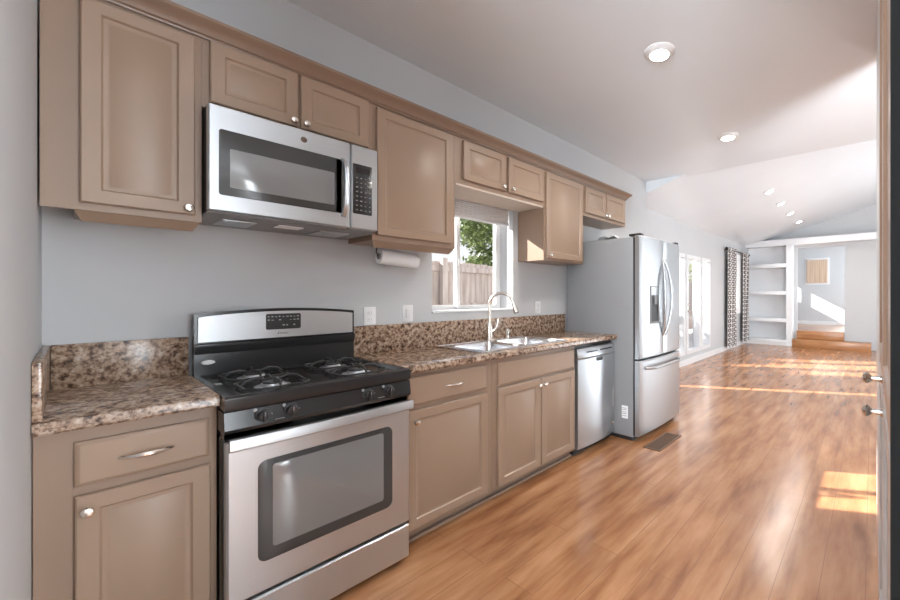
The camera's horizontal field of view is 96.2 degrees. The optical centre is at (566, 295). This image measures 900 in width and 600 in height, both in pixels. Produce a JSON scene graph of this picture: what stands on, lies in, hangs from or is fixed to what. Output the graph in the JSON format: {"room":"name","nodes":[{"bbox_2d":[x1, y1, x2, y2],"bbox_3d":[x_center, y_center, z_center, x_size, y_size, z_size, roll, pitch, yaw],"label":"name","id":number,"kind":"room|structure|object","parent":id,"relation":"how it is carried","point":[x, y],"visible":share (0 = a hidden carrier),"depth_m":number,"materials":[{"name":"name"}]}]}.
{"room":"kitchen","nodes":[
{"label":"kitchen","id":0,"kind":"room"},
{"bbox_2d":[0,0,41,599],"bbox_3d":[-1.397,-0.140,0.892,2.200,2.920,0.175,0,0,38],"label":"wall","id":1,"kind":"structure","parent":0,"point":[20,208],"depth_m":0.86,"materials":[{"name":"paint"}]},
{"bbox_2d":[42,0,645,388],"bbox_3d":[-0.604,-0.140,3.478,0.250,2.920,5.220,0,0,38],"label":"wall","id":2,"kind":"structure","parent":0,"point":[102,282],"depth_m":2.08,"materials":[{"name":"paint"}]},
{"bbox_2d":[51,337,188,389],"bbox_3d":[-1.871,0.278,1.646,0.020,0.171,0.383,0,0,38],"label":"backsplash","id":3,"kind":"structure","parent":2,"relation":"attached to","point":[79,364],"depth_m":1.62,"materials":[{"name":"stone"}]},
{"bbox_2d":[40,0,201,231],"bbox_3d":[-1.743,-0.676,1.536,0.359,0.818,0.400,0,0,38],"label":"upper cabinet","id":4,"kind":"object","parent":2,"relation":"attached to","point":[121,88],"visible":0.99,"depth_m":1.43,"materials":[{"name":"paint"}]},
{"bbox_2d":[202,38,371,149],"bbox_3d":[-1.403,-0.935,1.968,0.359,0.300,0.699,0,0,38],"label":"upper cabinet","id":5,"kind":"object","parent":2,"relation":"attached to","point":[231,78],"visible":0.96,"depth_m":1.81,"materials":[{"name":"paint"}]},
{"bbox_2d":[199,103,376,239],"bbox_3d":[-1.362,-0.554,1.927,0.453,0.452,0.679,0,0,38],"label":"microwave","id":6,"kind":"object","parent":5,"relation":"attached to","point":[259,174],"visible":1,"depth_m":1.77,"materials":[{"name":"silver metal"}]},
{"bbox_2d":[363,307,375,325],"bbox_3d":[-1.246,0.131,2.453,0.007,0.116,0.076,0,0,38],"label":"outlet plate","id":7,"kind":"object","parent":2,"relation":"attached to","point":[369,313],"visible":1,"depth_m":2.45,"materials":[{"name":"white plastic"}]},
{"bbox_2d":[348,104,454,253],"bbox_3d":[-1.030,-0.680,2.466,0.330,0.810,0.543,0,0,38],"label":"upper cabinet","id":8,"kind":"object","parent":2,"relation":"attached to","point":[416,159],"visible":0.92,"depth_m":2.34,"materials":[{"name":"paint"}]},
{"bbox_3d":[-1.074,-0.263,2.468,0.060,0.094,0.301,0,0,38],"label":"paper towel holder","id":9,"kind":"object","parent":8,"relation":"attached to","visible":0},
{"bbox_2d":[375,249,419,268],"bbox_3d":[-1.074,-0.230,2.468,0.092,0.111,0.254,0,0,38],"label":"paper towel roll","id":10,"kind":"object","parent":9,"relation":"hanging from","point":[387,257],"visible":1,"depth_m":2.43,"materials":[{"name":"white paper"}]},
{"bbox_2d":[402,305,412,321],"bbox_3d":[-1.087,0.123,2.653,0.010,0.116,0.076,0,0,38],"label":"switch plate","id":11,"kind":"object","parent":2,"relation":"attached to","point":[407,310],"visible":1,"depth_m":2.65,"materials":[{"name":"white plastic"}]},
{"bbox_2d":[354,314,564,354],"bbox_3d":[-0.671,0.277,3.171,0.020,0.173,2.082,0,0,38],"label":"backsplash","id":12,"kind":"structure","parent":2,"relation":"attached to","point":[388,337],"depth_m":2.85,"materials":[{"name":"stone"}]},
{"bbox_2d":[432,217,512,312],"bbox_3d":[-0.818,-0.355,3.192,0.257,0.970,0.805,0,0,38],"label":"window","id":13,"kind":"structure","parent":2,"relation":"in","point":[456,307],"depth_m":3.21,"materials":[{"name":"paint"}]},
{"bbox_2d":[455,198,508,226],"bbox_3d":[-0.774,-0.725,3.157,0.060,0.220,0.785,0,0,38],"label":"roller blind","id":14,"kind":"object","parent":13,"relation":"attached to","point":[464,209],"visible":0.54,"depth_m":3.20,"materials":[{"name":"fabric"}]},
{"bbox_2d":[455,135,543,211],"bbox_3d":[-0.575,-0.913,3.020,0.359,0.343,0.889,0,0,38],"label":"upper cabinet","id":15,"kind":"object","parent":2,"relation":"attached to","point":[483,175],"visible":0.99,"depth_m":2.89,"materials":[{"name":"paint"}]},
{"bbox_2d":[535,301,540,313],"bbox_3d":[-0.277,0.115,3.685,0.007,0.116,0.076,0,0,38],"label":"outlet plate","id":16,"kind":"object","parent":2,"relation":"attached to","point":[537,303],"visible":1,"depth_m":3.68,"materials":[{"name":"white plastic"}]},
{"bbox_2d":[518,170,582,265],"bbox_3d":[-0.125,-0.693,3.592,0.359,0.785,0.566,0,0,38],"label":"upper cabinet","id":17,"kind":"object","parent":2,"relation":"attached to","point":[552,234],"visible":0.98,"depth_m":3.43,"materials":[{"name":"paint"}]},
{"bbox_2d":[583,185,624,229],"bbox_3d":[0.302,-0.927,4.136,0.359,0.315,0.815,0,0,38],"label":"upper cabinet","id":18,"kind":"object","parent":2,"relation":"attached to","point":[601,210],"visible":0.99,"depth_m":4.04,"materials":[{"name":"paint"}]},
{"bbox_2d":[104,0,631,200],"bbox_3d":[-0.634,-1.103,2.936,0.368,0.070,3.977,0,0,38],"label":"crown molding","id":19,"kind":"structure","parent":18,"relation":"attached to","point":[168,12],"depth_m":1.94,"materials":[{"name":"paint"}]},
{"bbox_2d":[286,0,877,181],"bbox_3d":[0.624,-1.650,0.712,5.700,0.100,8.290,0,0,38],"label":"ceiling","id":20,"kind":"structure","parent":0,"point":[790,77],"depth_m":2.70,"materials":[{"name":"paint"}]},
{"bbox_2d":[644,42,674,61],"bbox_3d":[0.607,-1.586,2.551,0.201,0.028,0.201,0,0,38],"label":"recessed light","id":21,"kind":"object","parent":20,"relation":"in","point":[660,51],"visible":1,"depth_m":2.52,"materials":[{"name":"paint"}]},
{"bbox_2d":[717,132,738,140],"bbox_3d":[1.614,-1.586,3.896,0.201,0.028,0.201,0,0,38],"label":"recessed light","id":22,"kind":"object","parent":20,"relation":"in","point":[727,136],"visible":1,"depth_m":3.86,"materials":[{"name":"paint"}]},
{"bbox_2d":[330,343,878,599],"bbox_3d":[2.743,1.380,3.568,5.900,0.120,15.400,0,0,38],"label":"floor","id":23,"kind":"structure","parent":0,"point":[767,490],"depth_m":2.35,"materials":[{"name":"laminate"}]},
{"bbox_2d":[33,407,215,599],"bbox_3d":[-1.630,0.862,1.444,0.633,0.917,0.401,0,0,38],"label":"base cabinet","id":24,"kind":"object","parent":23,"relation":"on","point":[124,510],"visible":0.98,"depth_m":1.26,"materials":[{"name":"paint"}]},
{"bbox_2d":[31,337,219,437],"bbox_3d":[-1.634,0.297,1.447,0.638,0.210,0.403,0,0,38],"label":"countertop","id":25,"kind":"structure","parent":24,"relation":"on","point":[96,384],"depth_m":1.50,"materials":[{"name":"stone"}]},
{"bbox_2d":[192,308,413,599],"bbox_3d":[-1.237,0.693,1.841,0.723,1.254,0.704,0,0,38],"label":"gas range","id":26,"kind":"object","parent":23,"relation":"on","point":[312,435],"visible":0.98,"depth_m":1.66,"materials":[{"name":"silver metal"}]},
{"bbox_2d":[192,357,410,411],"bbox_3d":[-1.232,0.389,1.838,0.610,0.052,0.703,0,0,38],"label":"cooktop","id":27,"kind":"object","parent":26,"relation":"in","point":[319,380],"depth_m":1.72,"materials":[{"name":"black metal"}]},
{"bbox_2d":[406,360,490,537],"bbox_3d":[-0.879,0.862,2.399,0.633,0.917,0.612,0,0,38],"label":"base cabinet","id":28,"kind":"object","parent":23,"relation":"on","point":[450,417],"visible":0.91,"depth_m":2.21,"materials":[{"name":"paint"}]},
{"bbox_2d":[409,454,570,542],"bbox_3d":[-0.422,1.311,2.612,0.017,0.018,1.465,0,0,38],"label":"trim","id":29,"kind":"structure","parent":23,"relation":"on","point":[477,504],"depth_m":2.45,"materials":[{"name":"paint"}]},
{"bbox_2d":[486,346,574,497],"bbox_3d":[-0.418,0.862,2.986,0.630,0.917,0.876,0,0,38],"label":"base cabinet","id":30,"kind":"object","parent":23,"relation":"on","point":[533,394],"visible":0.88,"depth_m":2.74,"materials":[{"name":"paint"}]},
{"bbox_2d":[354,314,616,373],"bbox_3d":[-0.428,0.296,2.980,0.638,0.212,2.082,0,0,38],"label":"countertop","id":31,"kind":"structure","parent":30,"relation":"on","point":[412,346],"depth_m":2.68,"materials":[{"name":"stone"}]},
{"bbox_2d":[436,336,566,352],"bbox_3d":[-0.464,0.444,2.921,0.499,0.182,0.864,0,0,38],"label":"sink","id":32,"kind":"object","parent":31,"relation":"in","point":[482,346],"visible":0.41,"depth_m":2.94,"materials":[{"name":"metal"}]},
{"bbox_2d":[505,329,511,338],"bbox_3d":[-0.479,0.316,3.188,0.079,0.082,0.044,0,0,38],"label":"soap dispenser","id":33,"kind":"object","parent":32,"relation":"on","point":[506,330],"visible":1,"depth_m":3.18,"materials":[{"name":"silver metal"}]},
{"bbox_2d":[485,292,518,340],"bbox_3d":[-0.510,0.164,3.069,0.265,0.385,0.096,0,0,-2],"label":"faucet","id":34,"kind":"object","parent":31,"relation":"on","point":[489,331],"visible":1,"depth_m":3.04,"materials":[{"name":"silver metal"}]},
{"bbox_2d":[570,340,613,455],"bbox_3d":[0.042,0.864,3.555,0.609,0.912,0.570,0,0,38],"label":"dishwasher","id":35,"kind":"object","parent":23,"relation":"on","point":[593,362],"visible":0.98,"depth_m":3.31,"materials":[{"name":"silver metal"}]},
{"bbox_2d":[567,233,680,440],"bbox_3d":[0.645,0.378,4.055,0.920,1.884,0.928,0,0,38],"label":"refrigerator","id":36,"kind":"object","parent":23,"relation":"on","point":[627,288],"visible":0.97,"depth_m":3.66,"materials":[{"name":"silver metal"}]},
{"bbox_2d":[598,236,618,239],"bbox_3d":[0.442,-0.548,3.781,0.220,0.031,0.220,0,0,38],"label":"paper sheet","id":37,"kind":"object","parent":36,"relation":"on","point":[612,237],"visible":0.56,"depth_m":3.77,"materials":[{"name":"white"}]},
{"bbox_2d":[643,432,680,451],"bbox_3d":[0.868,1.317,3.509,0.155,0.006,0.470,0,0,38],"label":"floor vent","id":38,"kind":"object","parent":23,"relation":"in","point":[661,442],"visible":1,"depth_m":3.50,"materials":[{"name":"brown metal"}]},
{"bbox_2d":[792,338,870,351],"bbox_3d":[6.566,1.225,9.682,1.610,0.190,0.379,0,0,38],"label":"step","id":39,"kind":"structure","parent":23,"relation":"on","point":[796,342],"depth_m":9.52,"materials":[{"name":"brown wood"}]},
{"bbox_2d":[797,330,843,340],"bbox_3d":[6.471,1.024,9.941,1.016,0.208,0.109,0,0,38],"label":"step","id":40,"kind":"structure","parent":39,"relation":"on","point":[802,334],"depth_m":9.88,"materials":[{"name":"brown wood"}]},
{"bbox_2d":[862,0,899,599],"bbox_3d":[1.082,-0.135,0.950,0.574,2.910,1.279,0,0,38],"label":"door","id":41,"kind":"structure","parent":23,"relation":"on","point":[888,378],"depth_m":0.70,"materials":[{"name":"paint"}]},
{"bbox_2d":[646,208,747,361],"bbox_3d":[3.083,-0.040,8.529,0.160,2.720,7.380,0,0,38],"label":"wall","id":42,"kind":"structure","parent":0,"point":[691,240],"depth_m":8.45,"materials":[{"name":"paint"}]},
{"bbox_2d":[646,174,686,195],"bbox_3d":[3.082,-1.836,3.975,5.870,1.087,0.110,0,0,38],"label":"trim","id":43,"kind":"structure","parent":42,"relation":"attached to","point":[652,186],"depth_m":5.34,"materials":[{"name":"paint"}]},
{"bbox_2d":[678,253,684,356],"bbox_3d":[1.998,0.170,7.093,0.130,1.900,0.580,0,0,38],"label":"window","id":44,"kind":"structure","parent":42,"relation":"in","point":[681,348],"depth_m":7.25,"materials":[{"name":"paint"}]},
{"bbox_2d":[686,254,700,354],"bbox_3d":[2.484,0.170,7.652,0.202,1.900,0.760,0,0,38],"label":"door","id":45,"kind":"structure","parent":42,"relation":"in","point":[697,260],"depth_m":7.89,"materials":[{"name":"paint"}]},
{"bbox_2d":[701,257,709,349],"bbox_3d":[2.891,0.170,8.229,0.130,1.900,0.550,0,0,38],"label":"window","id":46,"kind":"structure","parent":42,"relation":"in","point":[706,261],"depth_m":8.37,"materials":[{"name":"paint"}]},
{"bbox_2d":[679,340,745,367],"bbox_3d":[3.013,1.265,8.298,0.016,0.110,6.830,0,0,38],"label":"baseboard","id":47,"kind":"structure","parent":42,"relation":"attached to","point":[719,350],"depth_m":8.15,"materials":[{"name":"paint"}]},
{"bbox_3d":[4.327,-1.100,9.873,0.133,0.068,2.100,0,0,38],"label":"curtain rod","id":48,"kind":"object","parent":42,"relation":"attached to","visible":0},
{"bbox_2d":[727,247,736,347],"bbox_3d":[3.990,0.050,9.393,0.108,2.360,0.700,0,0,38],"label":"curtain","id":49,"kind":"object","parent":48,"relation":"hanging from","point":[731,254],"visible":0.99,"depth_m":9.26,"materials":[{"name":"fabric"}]},
{"bbox_2d":[742,252,748,341],"bbox_3d":[4.782,0.050,10.399,0.108,2.360,0.500,0,0,38],"label":"curtain","id":50,"kind":"object","parent":48,"relation":"hanging from","point":[745,257],"visible":1,"depth_m":10.30,"materials":[{"name":"fabric"}]},
{"bbox_3d":[4.248,-0.280,9.954,0.130,1.400,1.200,0,0,38],"label":"window","id":51,"kind":"structure","parent":42,"relation":"in","visible":0},
{"bbox_2d":[736,255,740,313],"bbox_3d":[4.300,-0.295,9.914,0.010,1.530,1.100,0,0,38],"label":"sheer curtain","id":52,"kind":"object","parent":51,"relation":"hanging from","point":[738,277],"visible":0.43,"depth_m":10.13,"materials":[{"name":"white fabric"}]},
{"bbox_2d":[646,139,876,245],"bbox_3d":[5.302,-1.841,6.797,5.870,1.077,7.100,0,0,38],"label":"ceiling","id":53,"kind":"structure","parent":0,"point":[820,186],"depth_m":6.69,"materials":[{"name":"paint"}]},
{"bbox_2d":[763,188,773,193],"bbox_3d":[3.405,-1.755,6.559,0.174,0.065,0.180,0,0,38],"label":"recessed light","id":54,"kind":"object","parent":53,"relation":"in","point":[769,190],"visible":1,"depth_m":6.52,"materials":[{"name":"paint"}]},
{"bbox_2d":[745,232,876,345],"bbox_3d":[7.231,-0.075,9.249,5.470,2.790,0.480,0,0,38],"label":"wall","id":55,"kind":"structure","parent":0,"point":[770,251],"depth_m":10.55,"materials":[{"name":"paint"}]},
{"bbox_2d":[746,341,785,345],"bbox_3d":[5.343,1.282,10.451,0.984,0.075,0.025,0,0,38],"label":"baseboard","id":56,"kind":"structure","parent":55,"relation":"attached to","point":[752,342],"depth_m":10.41,"materials":[{"name":"paint"}]},
{"bbox_2d":[748,291,785,294],"bbox_3d":[5.439,-0.068,10.585,1.000,0.105,0.355,0,0,38],"label":"niche shelf","id":57,"kind":"object","parent":55,"relation":"attached to","point":[750,292],"visible":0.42,"depth_m":10.41,"materials":[{"name":"paint"}]},
{"bbox_2d":[749,263,785,268],"bbox_3d":[5.439,-0.787,10.585,1.000,0.105,0.355,0,0,38],"label":"niche shelf","id":58,"kind":"object","parent":55,"relation":"attached to","point":[782,265],"visible":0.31,"depth_m":10.43,"materials":[{"name":"paint"}]},
{"bbox_2d":[749,317,785,321],"bbox_3d":[5.439,0.652,10.585,1.000,0.105,0.355,0,0,38],"label":"niche shelf","id":59,"kind":"object","parent":55,"relation":"attached to","point":[763,319],"visible":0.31,"depth_m":10.44,"materials":[{"name":"paint"}]},
{"bbox_2d":[749,336,785,342],"bbox_3d":[5.439,1.205,10.585,1.000,0.080,0.355,0,0,38],"label":"niche shelf","id":60,"kind":"object","parent":55,"relation":"attached to","point":[763,339],"visible":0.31,"depth_m":10.49,"materials":[{"name":"paint"}]},
{"bbox_2d":[798,246,843,321],"bbox_3d":[8.340,-0.380,11.952,3.870,2.800,0.100,0,0,38],"label":"wall","id":61,"kind":"structure","parent":0,"point":[815,302],"depth_m":12.14,"materials":[{"name":"paint"}]},
{"bbox_2d":[805,257,829,284],"bbox_3d":[7.888,-0.760,12.243,0.660,0.840,0.020,0,0,38],"label":"window","id":62,"kind":"structure","parent":61,"relation":"in","point":[806,283],"depth_m":12.23,"materials":[{"name":"paint"}]},
{"bbox_2d":[806,258,827,282],"bbox_3d":[7.870,-0.770,12.220,0.580,0.760,0.030,0,0,38],"label":"window blind","id":63,"kind":"object","parent":62,"relation":"attached to","point":[824,262],"visible":1,"depth_m":12.21,"materials":[{"name":"paint"}]},
{"bbox_2d":[798,320,843,325],"bbox_3d":[8.303,0.865,11.905,3.870,0.110,0.020,0,0,38],"label":"baseboard","id":64,"kind":"structure","parent":61,"relation":"attached to","point":[799,321],"depth_m":12.15,"materials":[{"name":"paint"}]},
{"bbox_2d":[798,324,843,331],"bbox_3d":[7.527,1.120,10.918,3.870,0.400,2.730,0,0,38],"label":"floor","id":65,"kind":"structure","parent":0,"point":[807,327],"depth_m":11.13,"materials":[{"name":"laminate"}]},
{"bbox_2d":[772,204,876,350],"bbox_3d":[7.342,-0.495,9.390,5.470,3.629,0.120,0,0,38],"label":"wall","id":66,"kind":"structure","parent":0,"point":[860,258],"depth_m":9.51,"materials":[{"name":"paint"}]},
{"bbox_2d":[877,0,879,599],"bbox_3d":[1.728,-0.140,2.050,0.138,2.920,1.240,0,0,38],"label":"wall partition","id":67,"kind":"structure","parent":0,"point":[878,356],"depth_m":1.80,"materials":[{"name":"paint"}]},
{"label":"outside","id":68,"kind":"structure","parent":0,"visible":0},
{"bbox_2d":[689,329,692,347],"bbox_3d":[-3.934,1.530,10.729,13.550,0.180,36.000,0,0,38],"label":"ground","id":69,"kind":"structure","parent":68,"point":[690,330],"depth_m":12.98,"materials":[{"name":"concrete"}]},
{"bbox_2d":[460,218,492,265],"bbox_3d":[-1.579,-0.185,8.685,1.865,3.416,2.469,0,0,38],"label":"bushy tree","id":70,"kind":"object","parent":69,"relation":"on","point":[474,235],"visible":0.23,"depth_m":7.98,"materials":[{"name":"green plant"}]},
{"bbox_2d":[432,258,692,328],"bbox_3d":[0.009,0.355,8.983,0.154,1.930,22.131,0,0,38],"label":"fence","id":71,"kind":"object","parent":69,"relation":"on","point":[476,281],"visible":0.05,"depth_m":6.82,"materials":[{"name":"wood"}]},
{"bbox_2d":[689,260,692,280],"bbox_3d":[5.413,-0.240,19.149,2.136,3.526,3.387,0,0,38],"label":"bushy tree","id":72,"kind":"object","parent":69,"relation":"on","point":[691,265],"visible":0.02,"depth_m":19.60,"materials":[{"name":"green plant"}]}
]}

